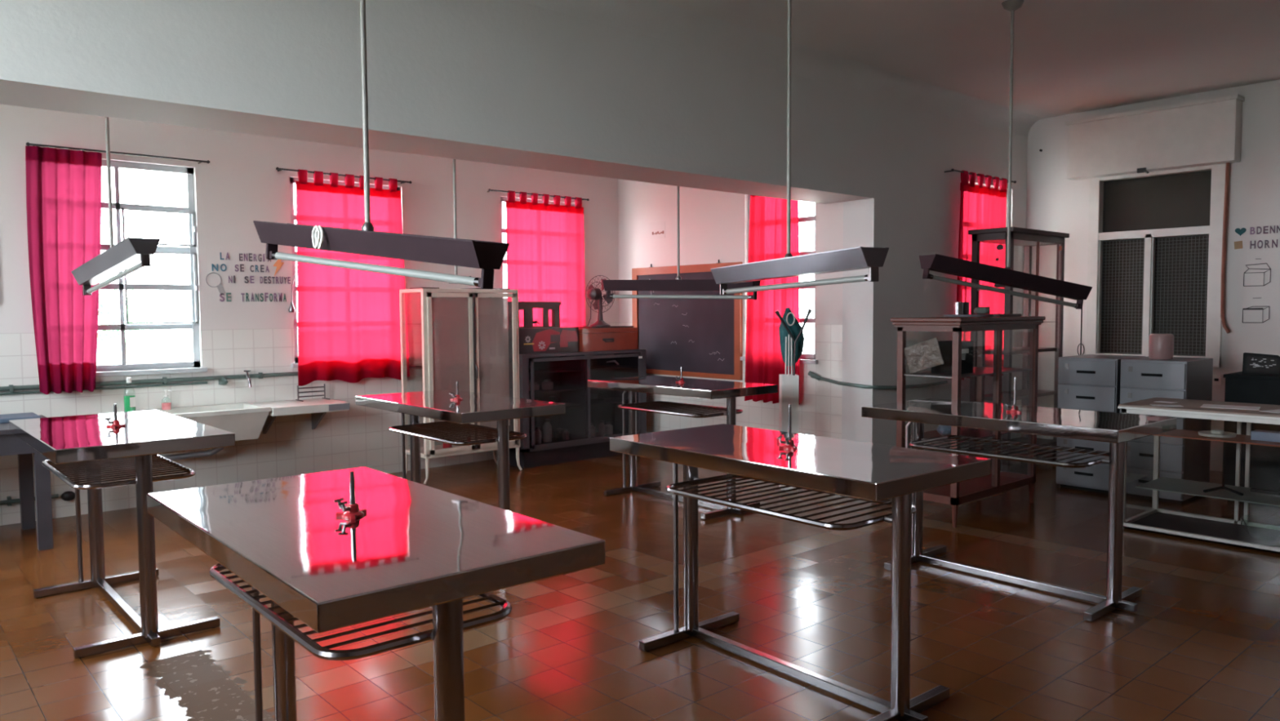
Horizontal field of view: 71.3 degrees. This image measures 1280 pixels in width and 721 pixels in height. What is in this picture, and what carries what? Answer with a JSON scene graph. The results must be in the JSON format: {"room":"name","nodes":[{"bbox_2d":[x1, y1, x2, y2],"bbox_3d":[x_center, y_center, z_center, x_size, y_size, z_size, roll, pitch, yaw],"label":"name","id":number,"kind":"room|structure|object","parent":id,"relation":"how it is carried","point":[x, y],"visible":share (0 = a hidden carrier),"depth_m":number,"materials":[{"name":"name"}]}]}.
{"room":"science classroom","nodes":[
{"label":"science classroom","id":0,"kind":"room"},
{"bbox_2d":[0,103,618,525],"bbox_3d":[-3.154,-0.615,7.255,8.120,3.370,0.280,-3,4,-41],"label":"wall","id":1,"kind":"structure","parent":0,"point":[241,184],"depth_m":7.12,"materials":[{"name":"paint"}]},
{"bbox_2d":[0,490,75,506],"bbox_3d":[-4.587,0.985,5.821,1.543,0.076,0.086,-3,4,-41],"label":"pipe","id":2,"kind":"object","parent":1,"relation":"attached to","point":[68,495],"visible":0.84,"depth_m":6.24,"materials":[{"name":"black metal"}]},
{"bbox_2d":[26,142,209,164],"bbox_3d":[-3.736,-1.487,6.433,1.163,0.028,0.112,-3,4,-41],"label":"curtain rod","id":3,"kind":"object","parent":1,"relation":"attached to","point":[28,144],"visible":0.95,"depth_m":6.37,"materials":[{"name":"black metal"}]},
{"bbox_2d":[25,145,102,394],"bbox_3d":[-3.975,-0.617,6.210,0.462,1.688,0.080,-3,4,-41],"label":"curtain","id":4,"kind":"object","parent":3,"relation":"hanging from","point":[64,185],"visible":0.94,"depth_m":6.18,"materials":[{"name":"fabric"}]},
{"bbox_2d":[95,159,207,377],"bbox_3d":[-3.851,-0.677,6.611,1.070,1.565,0.315,-3,4,-41],"label":"window","id":5,"kind":"structure","parent":1,"relation":"in","point":[121,369],"depth_m":6.70,"materials":[{"name":"paint"}]},
{"bbox_2d":[120,402,271,460],"bbox_3d":[-3.297,0.555,6.645,0.900,0.387,0.530,-3,4,-41],"label":"sink","id":6,"kind":"object","parent":1,"relation":"attached to","point":[246,420],"visible":0.45,"depth_m":6.67,"materials":[{"name":"stone"}]},
{"bbox_2d":[123,377,136,412],"bbox_3d":[-3.695,0.249,6.456,0.078,0.252,0.076,2,4,31],"label":"detergent bottle","id":7,"kind":"object","parent":6,"relation":"on","point":[129,400],"visible":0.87,"depth_m":6.43,"materials":[{"name":"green plastic"}]},
{"bbox_2d":[166,406,269,440],"bbox_3d":[-3.300,0.497,6.636,0.890,0.210,0.516,-3,4,-41],"label":"basin","id":8,"kind":"object","parent":6,"relation":"in","point":[246,424],"depth_m":6.65,"materials":[{"name":"stone"}]},
{"bbox_2d":[0,365,422,395],"bbox_3d":[-3.539,0.168,6.667,4.500,0.132,0.146,-3,4,-41],"label":"pipe","id":9,"kind":"object","parent":1,"relation":"attached to","point":[222,379],"visible":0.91,"depth_m":6.70,"materials":[{"name":"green metal"}]},
{"bbox_2d":[243,369,251,386],"bbox_3d":[-3.096,0.144,7.041,0.050,0.132,0.121,-3,4,-41],"label":"tap","id":10,"kind":"object","parent":9,"relation":"on","point":[247,375],"depth_m":7.03,"materials":[{"name":"silver metal"}]},
{"bbox_2d":[211,252,290,301],"bbox_3d":[-3.092,-0.662,7.115,0.601,0.385,0.003,-3,4,-41],"label":"wall lettering","id":11,"kind":"object","parent":1,"relation":"attached to","point":[254,255],"depth_m":7.11},
{"bbox_2d":[250,397,349,434],"bbox_3d":[-2.724,0.465,7.139,0.600,0.260,0.543,-3,4,-41],"label":"shelf","id":12,"kind":"object","parent":1,"relation":"attached to","point":[317,407],"visible":0.83,"depth_m":7.04,"materials":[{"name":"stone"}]},
{"bbox_2d":[295,383,329,401],"bbox_3d":[-2.689,0.262,7.329,0.232,0.126,0.150,-3,4,-41],"label":"dish rack","id":13,"kind":"object","parent":12,"relation":"on","point":[298,388],"visible":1,"depth_m":7.34,"materials":[{"name":"metal"}]},
{"bbox_2d":[275,167,411,183],"bbox_3d":[-2.490,-1.554,7.533,1.178,0.033,0.112,-3,4,-41],"label":"curtain rod","id":14,"kind":"object","parent":1,"relation":"attached to","point":[277,168],"visible":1,"depth_m":7.45,"materials":[{"name":"black metal"}]},
{"bbox_2d":[295,168,409,386],"bbox_3d":[-2.433,-0.690,7.574,0.999,1.757,0.046,-3,4,-41],"label":"curtain","id":15,"kind":"object","parent":14,"relation":"hanging from","point":[348,320],"visible":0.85,"depth_m":7.53,"materials":[{"name":"fabric"}]},
{"bbox_2d":[289,177,410,367],"bbox_3d":[-2.566,-0.749,7.745,1.050,1.565,0.315,-3,4,-41],"label":"window","id":16,"kind":"structure","parent":1,"relation":"in","point":[292,180],"depth_m":7.39,"materials":[{"name":"paint"}]},
{"bbox_2d":[500,196,574,297],"bbox_3d":[-1.053,-0.834,9.081,1.050,1.565,0.315,-3,4,-41],"label":"window","id":17,"kind":"structure","parent":1,"relation":"in","point":[503,199],"depth_m":8.72,"materials":[{"name":"paint"}]},
{"bbox_2d":[487,188,589,200],"bbox_3d":[-1.008,-1.634,8.842,1.205,0.028,0.112,-3,4,-41],"label":"curtain rod","id":18,"kind":"object","parent":1,"relation":"attached to","point":[489,189],"visible":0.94,"depth_m":8.72,"materials":[{"name":"black metal"}]},
{"bbox_2d":[505,190,585,327],"bbox_3d":[-0.917,-0.780,8.911,0.965,1.741,0.053,-3,4,-41],"label":"curtain","id":19,"kind":"object","parent":18,"relation":"hanging from","point":[545,251],"visible":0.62,"depth_m":8.89,"materials":[{"name":"fabric"}]},
{"bbox_2d":[0,0,1027,455],"bbox_3d":[-0.112,-0.554,5.801,10.750,3.370,0.490,-3,4,-41],"label":"wall","id":20,"kind":"structure","parent":0,"point":[508,82],"depth_m":5.13,"materials":[{"name":"paint"}]},
{"bbox_2d":[515,0,1043,137],"bbox_3d":[0.000,-2.089,5.388,10.500,0.161,0.160,-3,4,-41],"label":"trim","id":21,"kind":"structure","parent":20,"relation":"attached to","point":[656,19],"depth_m":6.28,"materials":[{"name":"paint"}]},
{"bbox_2d":[808,370,947,389],"bbox_3d":[2.144,0.168,7.596,1.314,0.149,0.542,-1,3,-10],"label":"hose","id":22,"kind":"object","parent":20,"relation":"attached to","point":[812,375],"visible":0.98,"depth_m":7.53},
{"bbox_2d":[944,168,1016,183],"bbox_3d":[3.141,-1.692,8.222,1.185,0.028,0.112,-3,4,-41],"label":"curtain rod","id":23,"kind":"object","parent":20,"relation":"attached to","point":[952,170],"visible":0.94,"depth_m":8.01,"materials":[{"name":"black metal"}]},
{"bbox_2d":[956,170,1007,379],"bbox_3d":[3.153,-0.771,8.221,0.940,1.866,0.065,-3,4,-41],"label":"curtain","id":24,"kind":"object","parent":23,"relation":"hanging from","point":[981,207],"visible":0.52,"depth_m":8.21,"materials":[{"name":"fabric"}]},
{"bbox_2d":[0,451,1279,720],"bbox_3d":[0.823,1.231,4.666,11.100,0.120,9.600,-3,4,-41],"label":"floor","id":25,"kind":"structure","parent":0,"point":[1202,640],"depth_m":4.06,"materials":[{"name":"tile"}]},
{"bbox_2d":[0,414,53,551],"bbox_3d":[-4.361,0.792,5.294,1.500,0.755,0.800,-3,4,-41],"label":"table","id":26,"kind":"object","parent":25,"relation":"on","point":[10,444],"visible":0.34,"depth_m":5.44,"materials":[{"name":"paint"}]},
{"bbox_2d":[0,412,40,423],"bbox_3d":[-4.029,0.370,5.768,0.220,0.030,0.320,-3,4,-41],"label":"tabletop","id":27,"kind":"object","parent":26,"relation":"on","point":[4,418],"visible":0.76,"depth_m":5.69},
{"bbox_2d":[8,403,235,658],"bbox_3d":[-2.508,0.709,4.284,0.680,1.010,1.344,-3,4,-42],"label":"lab table","id":28,"kind":"object","parent":25,"relation":"on","point":[87,443],"visible":1,"depth_m":4.00,"materials":[{"name":"silver metal"}]},
{"bbox_2d":[105,403,125,427],"bbox_3d":[-2.490,0.261,4.232,0.088,0.110,0.074,-3,4,-41],"label":"tap","id":29,"kind":"object","parent":28,"relation":"on","point":[116,423],"depth_m":4.23,"materials":[{"name":"metal"}]},
{"bbox_2d":[146,466,605,720],"bbox_3d":[-0.774,0.799,2.398,0.680,1.018,1.344,-3,4,-41],"label":"lab table","id":30,"kind":"object","parent":25,"relation":"on","point":[333,549],"visible":1,"depth_m":2.09,"materials":[{"name":"silver metal"}]},
{"bbox_2d":[333,471,366,519],"bbox_3d":[-0.757,0.351,2.346,0.089,0.118,0.075,-3,4,-41],"label":"tap","id":31,"kind":"object","parent":30,"relation":"on","point":[353,511],"depth_m":2.34,"materials":[{"name":"metal"}]},
{"bbox_2d":[399,288,522,484],"bbox_3d":[-1.551,0.193,7.830,0.978,1.629,0.483,-3,4,-41],"label":"tall cabinet","id":32,"kind":"object","parent":25,"relation":"on","point":[465,340],"visible":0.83,"depth_m":7.65,"materials":[{"name":"beige metal"}]},
{"bbox_2d":[404,360,512,365],"bbox_3d":[-1.571,0.025,7.843,0.915,0.006,0.395,-3,4,-41],"label":"shelf","id":33,"kind":"object","parent":32,"relation":"attached to","point":[451,362],"depth_m":7.65,"materials":[{"name":"clear glass"}]},
{"bbox_2d":[355,381,565,511],"bbox_3d":[-1.127,0.631,5.468,0.680,1.015,1.344,-3,4,-41],"label":"lab table","id":34,"kind":"object","parent":25,"relation":"on","point":[458,408],"visible":0.72,"depth_m":5.23,"materials":[{"name":"silver metal"}]},
{"bbox_2d":[449,381,462,400],"bbox_3d":[-1.109,0.183,5.416,0.088,0.115,0.074,-3,4,-41],"label":"tap","id":35,"kind":"object","parent":34,"relation":"on","point":[457,397],"depth_m":5.41,"materials":[{"name":"metal"}]},
{"bbox_2d":[508,348,646,468],"bbox_3d":[-0.640,0.431,8.723,1.500,1.045,0.452,-3,4,-41],"label":"base cabinet","id":36,"kind":"object","parent":25,"relation":"on","point":[570,372],"depth_m":8.69,"materials":[{"name":"grey metal"}]},
{"bbox_2d":[534,426,541,444],"bbox_3d":[-0.966,0.707,8.429,0.064,0.160,0.062,-3,4,-41],"label":"jar","id":37,"kind":"object","parent":36,"relation":"in","point":[537,433],"visible":0.96,"depth_m":8.40,"materials":[{"name":"white"}]},
{"bbox_2d":[508,326,578,354],"bbox_3d":[-0.933,-0.192,8.425,0.690,0.235,0.263,-3,4,-41],"label":"printed box","id":38,"kind":"object","parent":36,"relation":"on","point":[546,340],"visible":0.86,"depth_m":8.31,"materials":[{"name":"cardboard"}]},
{"bbox_2d":[507,301,560,328],"bbox_3d":[-0.989,-0.428,8.353,0.520,0.245,0.140,-3,4,-41],"label":"display stand","id":39,"kind":"object","parent":38,"relation":"on","point":[527,307],"visible":0.74,"depth_m":8.29,"materials":[{"name":"brown wood"}]},
{"bbox_2d":[524,336,545,349],"bbox_3d":[-0.964,-0.163,8.225,0.223,0.128,0.001,-3,4,-41],"label":"print","id":40,"kind":"object","parent":38,"relation":"attached to","point":[531,342],"depth_m":8.22},
{"bbox_2d":[532,328,577,351],"bbox_3d":[-0.795,-0.195,8.375,0.530,0.205,0.001,-3,4,-41],"label":"picture","id":41,"kind":"object","parent":38,"relation":"attached to","point":[543,340],"depth_m":8.37},
{"bbox_2d":[550,334,577,346],"bbox_3d":[-0.715,-0.187,8.444,0.320,0.120,0.002,-3,4,-41],"label":"print","id":42,"kind":"object","parent":38,"relation":"attached to","point":[556,340],"depth_m":8.44},
{"bbox_2d":[542,418,551,442],"bbox_3d":[-0.888,0.670,8.550,0.088,0.220,0.086,-3,4,-41],"label":"bottle","id":43,"kind":"object","parent":36,"relation":"in","point":[547,427],"visible":1,"depth_m":8.52,"materials":[{"name":"glass"}]},
{"bbox_2d":[542,379,553,389],"bbox_3d":[-0.879,0.229,8.482,0.112,0.090,0.109,-3,4,-41],"label":"jar","id":44,"kind":"object","parent":36,"relation":"on","point":[547,384],"visible":1,"depth_m":8.44,"materials":[{"name":"glass"}]},
{"bbox_2d":[528,368,583,374],"bbox_3d":[-0.915,0.101,8.484,0.660,0.014,0.380,-3,4,-41],"label":"shelf","id":45,"kind":"object","parent":36,"relation":"attached to","point":[536,371],"depth_m":8.56,"materials":[{"name":"grey metal"}]},
{"bbox_2d":[528,386,583,394],"bbox_3d":[-0.914,0.281,8.494,0.660,0.014,0.380,-3,4,-41],"label":"shelf","id":46,"kind":"object","parent":36,"relation":"attached to","point":[556,388],"depth_m":8.51,"materials":[{"name":"grey metal"}]},
{"bbox_2d":[558,401,583,408],"bbox_3d":[-0.913,0.440,8.503,0.660,0.014,0.380,-3,4,-41],"label":"shelf","id":47,"kind":"object","parent":36,"relation":"attached to","point":[568,404],"depth_m":8.61,"materials":[{"name":"grey metal"}]},
{"bbox_2d":[578,327,638,351],"bbox_3d":[-0.395,-0.215,8.889,0.712,0.222,0.372,-3,4,-41],"label":"wooden chest","id":48,"kind":"object","parent":36,"relation":"on","point":[608,338],"visible":0.8,"depth_m":8.74,"materials":[{"name":"brown wood"}]},
{"bbox_2d":[575,325,633,328],"bbox_3d":[-0.350,-0.336,8.936,0.540,0.012,0.260,-3,4,-41],"label":"tray","id":49,"kind":"object","parent":48,"relation":"on","point":[611,326],"visible":0.88,"depth_m":8.80,"materials":[{"name":"brown wood"}]},
{"bbox_2d":[582,275,614,326],"bbox_3d":[-0.406,-0.593,8.868,0.326,0.508,0.254,0,3,2],"label":"fan","id":50,"kind":"object","parent":49,"relation":"on","point":[593,293],"visible":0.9,"depth_m":8.84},
{"bbox_2d":[590,364,637,370],"bbox_3d":[-0.391,0.071,8.947,0.660,0.014,0.380,-3,4,-41],"label":"shelf","id":51,"kind":"object","parent":36,"relation":"attached to","point":[593,367],"depth_m":9.03,"materials":[{"name":"grey metal"}]},
{"bbox_2d":[590,396,638,405],"bbox_3d":[-0.388,0.411,8.966,0.660,0.014,0.380,-3,4,-41],"label":"shelf","id":52,"kind":"object","parent":36,"relation":"attached to","point":[593,400],"depth_m":8.99,"materials":[{"name":"grey metal"}]},
{"bbox_2d":[587,366,777,519],"bbox_3d":[0.291,0.554,6.683,0.680,1.015,1.344,-3,4,-41],"label":"lab table","id":53,"kind":"object","parent":25,"relation":"on","point":[681,386],"visible":0.94,"depth_m":6.53,"materials":[{"name":"silver metal"}]},
{"bbox_2d":[675,366,684,382],"bbox_3d":[0.308,0.106,6.630,0.089,0.115,0.074,-3,4,-41],"label":"tap","id":54,"kind":"object","parent":53,"relation":"on","point":[681,380],"depth_m":6.63,"materials":[{"name":"metal"}]},
{"bbox_2d":[778,373,799,489],"bbox_3d":[1.194,0.571,7.154,0.136,0.915,0.136,0,3,1],"label":"pedestal","id":55,"kind":"object","parent":25,"relation":"on","point":[788,385],"visible":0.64,"depth_m":7.08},
{"bbox_2d":[774,310,795,375],"bbox_3d":[1.157,0.305,7.112,0.168,1.412,0.032,-1,3,-3],"label":"stick","id":56,"kind":"object","parent":55,"relation":"in","point":[777,312],"visible":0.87,"depth_m":7.07,"materials":[{"name":"black metal"}]},
{"bbox_2d":[793,308,812,375],"bbox_3d":[1.276,0.301,7.086,0.181,1.422,0.032,-1,3,-3],"label":"stick","id":57,"kind":"object","parent":55,"relation":"in","point":[809,311],"visible":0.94,"depth_m":7.06,"materials":[{"name":"black metal"}]},
{"bbox_2d":[778,307,804,366],"bbox_3d":[1.223,-0.189,7.181,0.204,0.470,0.080,0,3,1],"label":"flag","id":58,"kind":"object","parent":57,"relation":"hanging from","point":[788,317],"visible":0.87,"depth_m":7.15,"materials":[{"name":"fabric"}]},
{"bbox_2d":[609,404,991,720],"bbox_3d":[0.564,0.702,3.499,0.680,1.070,1.344,-3,4,-39],"label":"lab table","id":59,"kind":"object","parent":25,"relation":"on","point":[868,472],"visible":1,"depth_m":3.27,"materials":[{"name":"silver metal"}]},
{"bbox_2d":[777,404,796,449],"bbox_3d":[0.580,0.255,3.446,0.089,0.170,0.075,-3,4,-41],"label":"tap","id":60,"kind":"object","parent":59,"relation":"on","point":[789,444],"depth_m":3.44,"materials":[{"name":"metal"}]},
{"bbox_2d":[890,315,1045,527],"bbox_3d":[2.340,0.379,6.342,1.210,1.375,0.520,-3,4,-41],"label":"display case","id":61,"kind":"object","parent":25,"relation":"on","point":[956,494],"visible":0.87,"depth_m":6.13,"materials":[{"name":"red wood"}]},
{"bbox_2d":[904,337,943,373],"bbox_3d":[1.902,-0.032,5.986,0.006,0.252,0.303,-3,4,-41],"label":"cardboard sheet","id":62,"kind":"object","parent":61,"relation":"on","point":[926,354],"visible":1,"depth_m":5.98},
{"bbox_2d":[936,424,951,435],"bbox_3d":[2.104,0.474,6.129,0.113,0.093,0.123,-3,4,-41],"label":"specimen","id":63,"kind":"object","parent":61,"relation":"on","point":[944,430],"visible":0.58,"depth_m":6.09},
{"bbox_2d":[931,340,973,374],"bbox_3d":[2.155,-0.022,6.148,0.240,0.220,0.183,-3,4,-41],"label":"box","id":64,"kind":"object","parent":61,"relation":"on","point":[945,346],"visible":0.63,"depth_m":6.08,"materials":[{"name":"black paper"}]},
{"bbox_2d":[903,426,1011,443],"bbox_3d":[2.341,0.511,6.349,1.100,0.010,0.410,-3,4,-41],"label":"shelf","id":65,"kind":"object","parent":61,"relation":"attached to","point":[985,433],"depth_m":6.19,"materials":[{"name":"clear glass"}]},
{"bbox_2d":[903,366,1032,377],"bbox_3d":[2.338,0.082,6.325,1.100,0.010,0.410,-3,4,-41],"label":"shelf","id":66,"kind":"object","parent":61,"relation":"attached to","point":[977,371],"depth_m":6.15,"materials":[{"name":"glass"}]},
{"bbox_2d":[943,314,994,317],"bbox_3d":[2.283,-0.310,6.196,0.330,0.018,0.330,-3,4,-41],"label":"round tray","id":67,"kind":"object","parent":61,"relation":"on","point":[945,315],"visible":0.95,"depth_m":6.07,"materials":[{"name":"grey metal"}]},
{"bbox_2d":[954,302,963,314],"bbox_3d":[2.195,-0.359,6.142,0.062,0.086,0.061,-3,4,-41],"label":"metal cup","id":68,"kind":"object","parent":67,"relation":"on","point":[958,306],"visible":0.92,"depth_m":6.12,"materials":[{"name":"silver metal"}]},
{"bbox_2d":[861,377,1176,621],"bbox_3d":[1.917,0.624,4.645,0.680,1.080,1.344,-3,4,-40],"label":"lab table","id":69,"kind":"object","parent":25,"relation":"on","point":[1115,428],"visible":0.98,"depth_m":4.40,"materials":[{"name":"silver metal"}]},
{"bbox_2d":[1005,377,1021,413],"bbox_3d":[1.934,0.176,4.593,0.089,0.180,0.075,-3,4,-41],"label":"tap","id":70,"kind":"object","parent":69,"relation":"on","point":[1014,408],"depth_m":4.59,"materials":[{"name":"metal"}]},
{"bbox_2d":[968,226,1069,471],"bbox_3d":[3.477,-0.111,8.199,1.120,2.130,0.410,-3,4,-41],"label":"display case","id":71,"kind":"object","parent":25,"relation":"on","point":[1027,237],"visible":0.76,"depth_m":8.02,"materials":[{"name":"brown wood"}]},
{"bbox_2d":[975,388,1056,401],"bbox_3d":[3.473,0.318,8.230,1.020,0.030,0.310,-3,4,-41],"label":"shelf","id":72,"kind":"object","parent":71,"relation":"attached to","point":[1023,393],"depth_m":8.11,"materials":[{"name":"clear glass"}]},
{"bbox_2d":[976,346,1057,354],"bbox_3d":[3.470,-0.091,8.208,1.020,0.030,0.310,-3,4,-41],"label":"shelf","id":73,"kind":"object","parent":71,"relation":"attached to","point":[1017,350],"depth_m":8.02,"materials":[{"name":"clear glass"}]},
{"bbox_2d":[1056,354,1146,493],"bbox_3d":[3.677,0.491,7.130,0.626,1.045,0.440,-3,4,-41],"label":"base cabinet","id":74,"kind":"object","parent":25,"relation":"on","point":[1086,382],"visible":0.6,"depth_m":6.93,"materials":[{"name":"grey metal"}]},
{"bbox_2d":[1120,355,1213,504],"bbox_3d":[3.986,0.509,6.780,0.626,1.045,0.445,-3,4,-41],"label":"base cabinet","id":75,"kind":"object","parent":25,"relation":"on","point":[1142,378],"visible":0.52,"depth_m":6.60,"materials":[{"name":"grey metal"}]},
{"bbox_2d":[1148,333,1173,359],"bbox_3d":[3.944,-0.108,6.748,0.164,0.190,0.164,-3,4,-41],"label":"jar","id":76,"kind":"object","parent":75,"relation":"on","point":[1161,345],"visible":1,"depth_m":6.68,"materials":[{"name":"ceramic"}]},
{"bbox_2d":[1117,397,1279,553],"bbox_3d":[3.922,0.707,5.326,0.656,0.812,1.786,-3,4,-41],"label":"table","id":77,"kind":"object","parent":25,"relation":"on","point":[1228,531],"depth_m":5.68,"materials":[{"name":"white paint"}]},
{"bbox_2d":[1118,397,1279,417],"bbox_3d":[3.920,0.314,5.304,0.650,0.025,1.780,-3,4,-41],"label":"countertop","id":78,"kind":"structure","parent":77,"relation":"on","point":[1191,405],"depth_m":5.62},
{"bbox_2d":[1135,476,1279,506],"bbox_3d":[3.956,0.844,5.343,0.480,0.007,1.660,-3,4,-41],"label":"shelf","id":79,"kind":"object","parent":77,"relation":"attached to","point":[1165,484],"depth_m":5.67,"materials":[{"name":"metal"}]},
{"bbox_2d":[1153,429,1279,446],"bbox_3d":[3.992,0.505,5.378,0.370,0.008,1.690,-3,4,-41],"label":"shelf","id":80,"kind":"object","parent":77,"relation":"attached to","point":[1240,438],"depth_m":5.66,"materials":[{"name":"grey metal"}]},
{"bbox_2d":[1198,429,1236,437],"bbox_3d":[3.693,0.463,5.706,0.210,0.044,0.208,-3,4,-41],"label":"glass dish","id":81,"kind":"object","parent":77,"relation":"on","point":[1212,433],"visible":1,"depth_m":5.68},
{"bbox_2d":[1203,443,1243,495],"bbox_3d":[3.685,0.674,5.596,0.212,0.313,0.205,-3,4,-41],"label":"stand","id":82,"kind":"object","parent":77,"relation":"on","point":[1223,486],"visible":1,"depth_m":5.59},
{"bbox_2d":[1200,404,1260,409],"bbox_3d":[3.669,0.289,5.542,0.300,0.002,0.210,2,4,37],"label":"paper sheet","id":83,"kind":"object","parent":77,"relation":"on","point":[1214,406],"visible":1,"depth_m":5.53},
{"bbox_2d":[1240,514,1279,541],"bbox_3d":[3.806,1.026,5.433,0.250,0.120,0.250,-3,4,-41],"label":"basket","id":84,"kind":"object","parent":77,"relation":"on","point":[1255,535],"visible":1,"depth_m":5.46,"materials":[{"name":"clear plastic"}]},
{"bbox_2d":[1249,487,1279,495],"bbox_3d":[3.932,0.820,5.534,0.040,0.020,0.240,-3,4,-41],"label":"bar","id":85,"kind":"object","parent":77,"relation":"on","point":[1252,490],"visible":1,"depth_m":5.56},
{"bbox_2d":[1250,429,1279,442],"bbox_3d":[3.894,0.467,5.510,0.100,0.055,0.180,-3,4,-41],"label":"box","id":86,"kind":"object","parent":77,"relation":"on","point":[1256,434],"visible":1,"depth_m":5.49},
{"bbox_2d":[1222,371,1279,507],"bbox_3d":[4.780,0.579,6.380,0.472,0.940,0.950,-3,4,-41],"label":"base cabinet","id":87,"kind":"object","parent":25,"relation":"on","point":[1264,460],"visible":0.68,"depth_m":6.43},
{"bbox_2d":[1242,352,1279,374],"bbox_3d":[4.556,0.025,6.526,0.240,0.161,0.053,2,4,40],"label":"picture frame","id":88,"kind":"object","parent":87,"relation":"on","point":[1252,363],"visible":0.99,"depth_m":6.52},
{"bbox_2d":[1245,355,1279,372],"bbox_3d":[4.548,0.023,6.518,0.200,0.122,0.028,2,4,40],"label":"print","id":89,"kind":"object","parent":88,"relation":"attached to","point":[1254,363],"depth_m":6.52},
{"bbox_2d":[617,178,843,439],"bbox_3d":[0.839,-0.720,8.653,0.280,3.370,2.910,-3,4,-41],"label":"wall","id":90,"kind":"structure","parent":0,"point":[713,225],"depth_m":8.49,"materials":[{"name":"paint"}]},
{"bbox_2d":[648,221,665,239],"bbox_3d":[0.175,-1.334,9.151,0.003,0.170,0.240,-3,4,-41],"label":"notice","id":91,"kind":"object","parent":90,"relation":"attached to","point":[656,229],"visible":1,"depth_m":9.15,"materials":[{"name":"paper"}]},
{"bbox_2d":[631,259,742,380],"bbox_3d":[0.438,-0.412,8.889,0.035,1.135,1.530,-3,4,-41],"label":"blackboard","id":92,"kind":"object","parent":90,"relation":"attached to","point":[704,337],"visible":0.83,"depth_m":8.83,"materials":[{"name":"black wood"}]},
{"bbox_2d":[740,194,817,364],"bbox_3d":[1.266,-0.778,7.999,0.130,1.585,0.870,-3,4,-41],"label":"window","id":93,"kind":"structure","parent":90,"relation":"in","point":[807,358],"depth_m":7.79,"materials":[{"name":"paint"}]},
{"bbox_3d":[1.140,-1.619,7.959,0.112,0.028,1.144,-3,4,-41],"label":"curtain rod","id":94,"kind":"object","parent":90,"relation":"attached to","visible":0},
{"bbox_2d":[744,195,799,404],"bbox_3d":[1.171,-0.623,7.923,0.089,2.011,0.631,-3,4,-41],"label":"curtain","id":95,"kind":"object","parent":94,"relation":"hanging from","point":[767,237],"visible":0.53,"depth_m":7.96,"materials":[{"name":"fabric"}]},
{"bbox_2d":[657,0,1279,118],"bbox_3d":[0.800,-2.223,4.473,11.100,0.200,9.600,-3,4,-41],"label":"ceiling","id":96,"kind":"structure","parent":0,"point":[1071,56],"depth_m":6.24,"materials":[{"name":"paint"}]},
{"bbox_2d":[71,116,160,295],"bbox_3d":[-2.947,-1.248,4.939,0.150,1.749,1.260,-3,4,-44],"label":"hanging lamp","id":97,"kind":"object","parent":96,"relation":"hanging from","point":[129,251],"visible":1,"depth_m":4.92,"materials":[{"name":"grey metal"}]},
{"bbox_2d":[253,0,509,288],"bbox_3d":[-0.955,-1.132,3.041,1.260,1.796,0.167,2,4,38],"label":"hanging lamp","id":98,"kind":"object","parent":96,"relation":"hanging from","point":[488,256],"visible":1,"depth_m":3.01,"materials":[{"name":"metal"}]},
{"bbox_2d":[448,159,471,284],"bbox_3d":[-1.189,-1.334,5.785,0.130,1.696,0.198,-3,4,-41],"label":"pendant","id":99,"kind":"object","parent":96,"relation":"hanging from","point":[453,160],"visible":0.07,"depth_m":5.82,"materials":[{"name":"grey paint"}]},
{"bbox_2d":[602,186,760,299],"bbox_3d":[0.280,-1.339,6.585,1.256,1.794,0.150,2,4,31],"label":"hanging lamp","id":100,"kind":"object","parent":96,"relation":"hanging from","point":[677,284],"visible":0.73,"depth_m":6.60,"materials":[{"name":"metal"}]},
{"bbox_2d":[711,0,888,295],"bbox_3d":[0.713,-1.217,4.258,0.150,1.784,1.257,-2,4,-25],"label":"hanging lamp","id":101,"kind":"object","parent":96,"relation":"hanging from","point":[860,257],"visible":1,"depth_m":4.22,"materials":[{"name":"grey metal"}]},
{"bbox_2d":[919,0,1092,309],"bbox_3d":[2.275,-1.252,5.498,1.259,1.874,0.150,-2,3,-21],"label":"hanging lamp","id":102,"kind":"object","parent":96,"relation":"hanging from","point":[1008,277],"visible":1,"depth_m":5.48,"materials":[{"name":"metal"}]},
{"bbox_2d":[1026,79,1279,471],"bbox_3d":[5.901,-0.656,6.923,0.250,3.370,5.790,-3,4,-41],"label":"wall","id":103,"kind":"structure","parent":0,"point":[1055,202],"depth_m":7.69,"materials":[{"name":"paint"}]},
{"bbox_2d":[1065,93,1244,367],"bbox_3d":[4.620,-1.104,8.099,0.360,2.290,1.410,-3,4,-41],"label":"window","id":104,"kind":"structure","parent":103,"relation":"in","point":[1158,176],"depth_m":8.10,"materials":[{"name":"white paint"}]},
{"bbox_2d":[1243,258,1271,286],"bbox_3d":[5.201,-0.742,7.516,0.006,0.230,0.196,-3,4,-41],"label":"drawing","id":105,"kind":"object","parent":103,"relation":"attached to","point":[1255,259],"visible":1,"depth_m":7.50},
{"bbox_2d":[1249,225,1279,248],"bbox_3d":[5.234,-1.031,7.461,0.003,0.183,0.223,-3,4,-41],"label":"lettering","id":106,"kind":"object","parent":103,"relation":"attached to","point":[1264,227],"depth_m":7.46},
{"label":"outside","id":107,"kind":"structure","parent":0,"visible":0},
{"bbox_2d":[96,326,814,364],"bbox_3d":[-2.433,0.976,17.943,140.000,0.150,150.000,-3,4,-41],"label":"ground","id":108,"kind":"structure","parent":107,"point":[166,348],"depth_m":45.96,"materials":[{"name":"white"}]},
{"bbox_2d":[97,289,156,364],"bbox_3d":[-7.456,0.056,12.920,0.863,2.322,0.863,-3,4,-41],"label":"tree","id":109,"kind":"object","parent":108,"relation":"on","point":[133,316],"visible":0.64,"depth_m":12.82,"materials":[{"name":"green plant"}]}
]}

